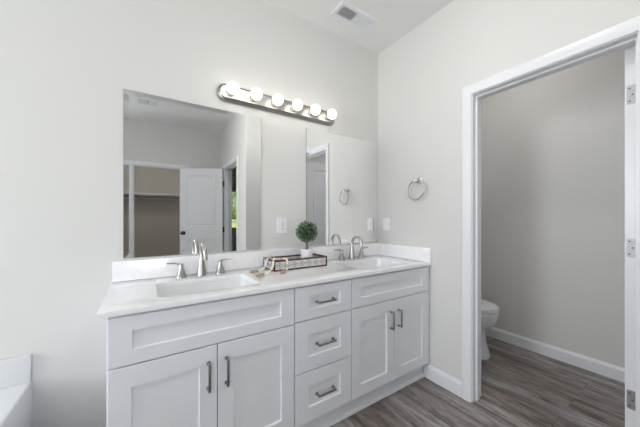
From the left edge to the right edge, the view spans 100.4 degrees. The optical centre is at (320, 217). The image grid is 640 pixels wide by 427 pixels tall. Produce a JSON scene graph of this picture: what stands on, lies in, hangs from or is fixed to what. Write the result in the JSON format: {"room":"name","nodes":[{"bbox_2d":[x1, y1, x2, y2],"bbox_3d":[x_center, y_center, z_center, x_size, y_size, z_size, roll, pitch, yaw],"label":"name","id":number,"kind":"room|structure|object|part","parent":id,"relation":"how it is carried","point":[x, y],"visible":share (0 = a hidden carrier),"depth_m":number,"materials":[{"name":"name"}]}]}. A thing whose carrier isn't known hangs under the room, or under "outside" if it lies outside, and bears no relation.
{"room":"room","nodes":[
{"label":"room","id":0,"kind":"room"},
{"bbox_2d":[0,0,377,426],"bbox_3d":[-1.063,-0.150,1.498,6.075,2.744,0.115,0,0,-33],"label":"wall","id":1,"kind":"structure","parent":0,"point":[66,66],"depth_m":1.37,"materials":[{"name":"white paint"}]},
{"bbox_2d":[123,89,260,257],"bbox_3d":[-0.738,-0.237,1.639,0.767,0.909,0.006,0,0,-33],"label":"wall mirror","id":2,"kind":"object","parent":1,"relation":"attached to","point":[192,172],"visible":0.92,"depth_m":1.59,"materials":[{"name":"clear glass"}]},
{"bbox_2d":[112,243,377,281],"bbox_3d":[-0.279,0.282,1.933,1.950,0.107,0.020,0,0,-33],"label":"backsplash","id":3,"kind":"structure","parent":1,"relation":"attached to","point":[126,270],"depth_m":1.65,"materials":[{"name":"white stone"}]},
{"bbox_2d":[217,81,336,125],"bbox_3d":[-0.245,-0.805,1.892,0.914,0.108,0.126,0,0,-33],"label":"vanity light","id":4,"kind":"object","parent":1,"relation":"attached to","point":[230,92],"visible":1,"depth_m":1.85,"materials":[{"name":"silver metal"}]},
{"bbox_3d":[-0.550,-0.809,1.663,0.075,0.075,0.082,0,0,-33],"label":"bulb","id":5,"kind":"part","parent":4,"relation":"part of","materials":[{"name":"white glass"}]},
{"bbox_3d":[-0.423,-0.809,1.747,0.075,0.075,0.082,0,0,-33],"label":"bulb","id":6,"kind":"part","parent":4,"relation":"part of","materials":[{"name":"white glass"}]},
{"bbox_3d":[-0.296,-0.809,1.831,0.075,0.075,0.082,0,0,-33],"label":"bulb","id":7,"kind":"part","parent":4,"relation":"part of","materials":[{"name":"white glass"}]},
{"bbox_3d":[-0.169,-0.809,1.915,0.075,0.075,0.082,0,0,-33],"label":"bulb","id":8,"kind":"part","parent":4,"relation":"part of","materials":[{"name":"white glass"}]},
{"bbox_3d":[-0.042,-0.809,1.999,0.075,0.075,0.082,0,0,-33],"label":"bulb","id":9,"kind":"part","parent":4,"relation":"part of","materials":[{"name":"white glass"}]},
{"bbox_3d":[0.085,-0.809,2.083,0.075,0.075,0.082,0,0,-33],"label":"bulb","id":10,"kind":"part","parent":4,"relation":"part of","materials":[{"name":"white glass"}]},
{"bbox_2d":[277,218,286,233],"bbox_3d":[-0.280,0.057,1.939,0.077,0.115,0.009,0,0,-33],"label":"wall outlet","id":11,"kind":"object","parent":1,"relation":"attached to","point":[281,222],"visible":1,"depth_m":1.94,"materials":[{"name":"white plastic"}]},
{"bbox_2d":[306,128,376,245],"bbox_3d":[0.205,-0.237,2.261,0.761,0.909,0.006,0,0,-33],"label":"wall mirror","id":12,"kind":"object","parent":1,"relation":"attached to","point":[341,171],"visible":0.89,"depth_m":2.23,"materials":[{"name":"clear glass"}]},
{"bbox_2d":[300,248,312,257],"bbox_3d":[-0.099,0.273,1.885,0.091,0.109,0.091,0,0,-33],"label":"pot","id":13,"kind":"object","parent":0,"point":[305,252],"depth_m":1.85,"materials":[{"name":"white ceramic"}]},
{"bbox_2d":[264,0,453,53],"bbox_3d":[1.189,-1.582,-0.440,7.930,0.120,5.830,0,0,-33],"label":"ceiling","id":14,"kind":"structure","parent":0,"point":[396,18],"depth_m":1.99,"materials":[{"name":"white paint"}]},
{"bbox_2d":[331,0,377,31],"bbox_3d":[0.257,-1.517,2.017,0.345,0.008,0.150,0,0,-33],"label":"ceiling vent","id":15,"kind":"object","parent":14,"relation":"in","point":[344,11],"visible":1,"depth_m":2.00,"materials":[{"name":"white paint"}]},
{"bbox_2d":[319,373,423,426],"bbox_3d":[-0.001,1.212,1.534,1.925,0.019,0.017,0,0,-33],"label":"trim","id":16,"kind":"structure","parent":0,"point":[376,399],"depth_m":1.75,"materials":[{"name":"white paint"}]},
{"bbox_2d":[330,336,624,426],"bbox_3d":[1.189,1.282,-0.440,7.930,0.120,5.830,0,0,-33],"label":"floor","id":17,"kind":"structure","parent":0,"point":[521,387],"depth_m":1.78,"materials":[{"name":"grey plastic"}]},
{"bbox_2d":[0,354,31,426],"bbox_3d":[-1.565,0.926,0.198,1.515,0.592,1.500,0,0,-33],"label":"bathtub","id":18,"kind":"object","parent":17,"relation":"on","point":[15,372],"visible":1,"depth_m":1.18,"materials":[{"name":"white plastic"}]},
{"bbox_2d":[106,288,293,426],"bbox_3d":[-0.597,0.789,1.384,0.766,0.866,0.582,0,0,-33],"label":"base cabinet","id":19,"kind":"object","parent":17,"relation":"on","point":[227,362],"visible":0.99,"depth_m":1.14,"materials":[{"name":"white paint"}]},
{"bbox_3d":[-0.618,0.823,1.074,0.377,0.534,0.020,0,0,-33],"label":"door","id":20,"kind":"part","parent":19,"relation":"part of","materials":[{"name":"white paint"}]},
{"bbox_3d":[-0.459,0.459,1.179,0.757,0.182,0.020,0,0,-33],"label":"false drawer","id":21,"kind":"part","parent":19,"relation":"part of","materials":[{"name":"white paint"}]},
{"bbox_3d":[-0.476,0.680,1.135,0.015,0.123,0.034,0,0,-33],"label":"handle","id":22,"kind":"part","parent":19,"relation":"part of","materials":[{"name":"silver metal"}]},
{"bbox_3d":[-0.413,0.680,1.177,0.015,0.123,0.034,0,0,-33],"label":"handle","id":23,"kind":"part","parent":19,"relation":"part of","materials":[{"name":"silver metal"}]},
{"bbox_3d":[-0.300,0.823,1.283,0.377,0.534,0.020,0,0,-33],"label":"door","id":24,"kind":"part","parent":19,"relation":"part of","materials":[{"name":"white paint"}]},
{"bbox_2d":[96,243,431,318],"bbox_3d":[-0.130,0.292,1.707,1.950,0.126,0.562,0,0,-33],"label":"countertop","id":25,"kind":"structure","parent":19,"relation":"on","point":[135,283],"depth_m":1.51,"materials":[{"name":"white stone"}]},
{"bbox_2d":[166,242,232,278],"bbox_3d":[-0.674,0.237,1.524,0.356,0.197,0.158,0,0,-33],"label":"faucet","id":26,"kind":"object","parent":25,"relation":"on","point":[201,269],"visible":1,"depth_m":1.54,"materials":[{"name":"silver metal"}]},
{"bbox_3d":[-0.807,0.292,1.494,0.102,0.088,0.060,0,0,-33],"label":"lever handle","id":27,"kind":"part","parent":26,"relation":"part of","materials":[{"name":"silver metal"}]},
{"bbox_3d":[-0.673,0.237,1.523,0.057,0.197,0.157,0,0,-33],"label":"spout","id":28,"kind":"part","parent":26,"relation":"part of","materials":[{"name":"silver metal"}]},
{"bbox_3d":[-0.595,0.292,1.634,0.102,0.088,0.060,0,0,-33],"label":"lever handle","id":29,"kind":"part","parent":26,"relation":"part of","materials":[{"name":"silver metal"}]},
{"bbox_2d":[157,277,252,296],"bbox_3d":[-0.578,0.431,1.362,0.510,0.150,0.346,0,0,-33],"label":"sink basin","id":30,"kind":"object","parent":25,"relation":"in","point":[166,291],"visible":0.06,"depth_m":1.48,"materials":[{"name":"white ceramic"}]},
{"bbox_2d":[249,256,272,273],"bbox_3d":[-0.326,0.293,1.715,0.326,0.085,0.100,0,0,-42],"label":"bead garland","id":31,"kind":"object","parent":25,"relation":"on","point":[265,264],"visible":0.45,"depth_m":1.66,"materials":[{"name":"beige wood"}]},
{"bbox_2d":[255,257,287,276],"bbox_3d":[-0.274,0.292,1.584,0.105,0.088,0.260,0,0,21],"label":"bead garland","id":32,"kind":"object","parent":25,"relation":"on","point":[283,258],"visible":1,"depth_m":1.61,"materials":[{"name":"beige wood"}]},
{"bbox_2d":[263,253,326,271],"bbox_3d":[-0.173,0.301,1.837,0.405,0.068,0.180,0,0,-33],"label":"decorative tray","id":33,"kind":"object","parent":25,"relation":"on","point":[294,261],"visible":0.84,"depth_m":1.77,"materials":[{"name":"brown wood"}]},
{"bbox_2d":[295,220,317,257],"bbox_3d":[-0.103,0.171,1.888,0.164,0.312,0.168,0,0,-33],"label":"potted topiary","id":34,"kind":"object","parent":33,"relation":"in","point":[306,231],"visible":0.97,"depth_m":1.85,"materials":[{"name":"green plant"}]},
{"bbox_2d":[334,235,367,259],"bbox_3d":[0.282,0.237,2.154,0.356,0.197,0.158,0,0,-33],"label":"faucet","id":35,"kind":"object","parent":25,"relation":"on","point":[351,253],"visible":1,"depth_m":2.17,"materials":[{"name":"silver metal"}]},
{"bbox_3d":[0.149,0.292,2.125,0.102,0.088,0.060,0,0,-33],"label":"lever handle","id":36,"kind":"part","parent":35,"relation":"part of","materials":[{"name":"silver metal"}]},
{"bbox_3d":[0.283,0.237,2.154,0.057,0.197,0.157,0,0,-33],"label":"spout","id":37,"kind":"part","parent":35,"relation":"part of","materials":[{"name":"silver metal"}]},
{"bbox_3d":[0.362,0.292,2.265,0.102,0.088,0.060,0,0,-33],"label":"lever handle","id":38,"kind":"part","parent":35,"relation":"part of","materials":[{"name":"silver metal"}]},
{"bbox_2d":[345,261,395,268],"bbox_3d":[0.372,0.431,1.988,0.510,0.150,0.346,0,0,-33],"label":"sink basin","id":39,"kind":"object","parent":25,"relation":"in","point":[371,264],"visible":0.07,"depth_m":2.16,"materials":[{"name":"white ceramic"}]},
{"bbox_2d":[293,279,350,426],"bbox_3d":[-0.117,0.789,1.700,0.382,0.866,0.582,0,0,-33],"label":"base cabinet","id":40,"kind":"object","parent":17,"relation":"on","point":[322,312],"visible":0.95,"depth_m":1.48,"materials":[{"name":"white paint"}]},
{"bbox_3d":[0.019,0.958,1.494,0.376,0.265,0.020,0,0,-33],"label":"drawer","id":41,"kind":"part","parent":40,"relation":"part of","materials":[{"name":"white paint"}]},
{"bbox_3d":[0.019,0.685,1.494,0.376,0.269,0.020,0,0,-33],"label":"drawer","id":42,"kind":"part","parent":40,"relation":"part of","materials":[{"name":"white paint"}]},
{"bbox_3d":[0.019,0.456,1.494,0.376,0.176,0.020,0,0,-33],"label":"drawer","id":43,"kind":"part","parent":40,"relation":"part of","materials":[{"name":"white paint"}]},
{"bbox_3d":[0.031,0.958,1.470,0.123,0.015,0.034,0,0,-33],"label":"handle","id":44,"kind":"part","parent":40,"relation":"part of","materials":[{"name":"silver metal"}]},
{"bbox_3d":[0.031,0.685,1.470,0.123,0.015,0.034,0,0,-33],"label":"handle","id":45,"kind":"part","parent":40,"relation":"part of","materials":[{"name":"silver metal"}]},
{"bbox_3d":[0.031,0.456,1.470,0.123,0.015,0.034,0,0,-33],"label":"handle","id":46,"kind":"part","parent":40,"relation":"part of","materials":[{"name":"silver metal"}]},
{"bbox_2d":[345,266,428,412],"bbox_3d":[0.366,0.789,2.019,0.776,0.866,0.582,0,0,-33],"label":"base cabinet","id":47,"kind":"object","parent":17,"relation":"on","point":[390,310],"visible":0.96,"depth_m":1.76,"materials":[{"name":"white paint"}]},
{"bbox_3d":[0.335,0.820,1.702,0.369,0.540,0.020,0,0,-33],"label":"door","id":48,"kind":"part","parent":47,"relation":"part of","materials":[{"name":"white paint"}]},
{"bbox_3d":[0.491,0.456,1.805,0.742,0.176,0.020,0,0,-33],"label":"false drawer","id":49,"kind":"part","parent":47,"relation":"part of","materials":[{"name":"white paint"}]},
{"bbox_3d":[0.474,0.680,1.762,0.015,0.123,0.034,0,0,-33],"label":"handle","id":50,"kind":"part","parent":47,"relation":"part of","materials":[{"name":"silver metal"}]},
{"bbox_3d":[0.537,0.680,1.804,0.015,0.123,0.034,0,0,-33],"label":"handle","id":51,"kind":"part","parent":47,"relation":"part of","materials":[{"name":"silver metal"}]},
{"bbox_3d":[0.647,0.820,1.908,0.369,0.540,0.020,0,0,-33],"label":"door","id":52,"kind":"part","parent":47,"relation":"part of","materials":[{"name":"white paint"}]},
{"bbox_2d":[481,299,499,359],"bbox_3d":[1.300,0.834,2.551,0.460,0.775,0.717,0,0,-33],"label":"toilet","id":53,"kind":"object","parent":17,"relation":"on","point":[489,310],"visible":0.2,"depth_m":2.28,"materials":[{"name":"white ceramic"}]},
{"bbox_3d":[1.356,0.770,2.466,0.378,0.032,0.512,0,0,-33],"label":"lid","id":54,"kind":"part","parent":53,"relation":"part of","materials":[{"name":"white ceramic"}]},
{"bbox_3d":[1.356,0.798,2.466,0.380,0.021,0.512,0,0,-33],"label":"seat","id":55,"kind":"part","parent":53,"relation":"part of","materials":[{"name":"white ceramic"}]},
{"bbox_2d":[378,0,639,380],"bbox_3d":[1.040,-0.150,1.809,0.115,2.744,1.680,0,0,-33],"label":"wall","id":56,"kind":"structure","parent":0,"point":[422,75],"depth_m":1.93,"materials":[{"name":"white paint"}]},
{"bbox_2d":[383,218,389,230],"bbox_3d":[0.584,0.059,2.388,0.009,0.115,0.077,0,0,-33],"label":"wall switch","id":57,"kind":"object","parent":56,"relation":"attached to","point":[386,221],"visible":1,"depth_m":2.38,"materials":[{"name":"white plastic"}]},
{"bbox_2d":[407,178,424,199],"bbox_3d":[0.754,-0.227,2.086,0.058,0.181,0.158,0,0,-33],"label":"towel ring","id":58,"kind":"object","parent":56,"relation":"attached to","point":[419,180],"visible":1,"depth_m":2.08,"materials":[{"name":"silver metal"}]},
{"bbox_2d":[424,364,461,397],"bbox_3d":[0.880,1.170,1.935,0.015,0.104,0.294,0,0,-33],"label":"baseboard","id":59,"kind":"structure","parent":56,"relation":"attached to","point":[437,376],"depth_m":1.92,"materials":[{"name":"white paint"}]},
{"bbox_2d":[462,16,639,426],"bbox_3d":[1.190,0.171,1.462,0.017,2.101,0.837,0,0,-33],"label":"trim","id":60,"kind":"structure","parent":56,"relation":"attached to","point":[631,26],"depth_m":1.76,"materials":[{"name":"white paint"}]},
{"bbox_2d":[625,47,634,426],"bbox_3d":[1.763,0.201,1.460,0.710,2.018,0.173,0,0,-33],"label":"door","id":61,"kind":"structure","parent":56,"relation":"in","point":[629,53],"depth_m":1.27,"materials":[{"name":"white paint"}]},
{"bbox_2d":[481,45,634,367],"bbox_3d":[2.015,-0.150,2.453,0.115,2.744,1.910,0,0,-33],"label":"wall","id":62,"kind":"structure","parent":0,"point":[553,145],"depth_m":2.30,"materials":[{"name":"white paint"}]},
{"bbox_2d":[486,327,624,382],"bbox_3d":[1.961,1.170,2.417,0.015,0.104,1.650,0,0,-33],"label":"baseboard","id":63,"kind":"structure","parent":62,"relation":"attached to","point":[608,370],"depth_m":2.27,"materials":[{"name":"white paint"}]}
]}

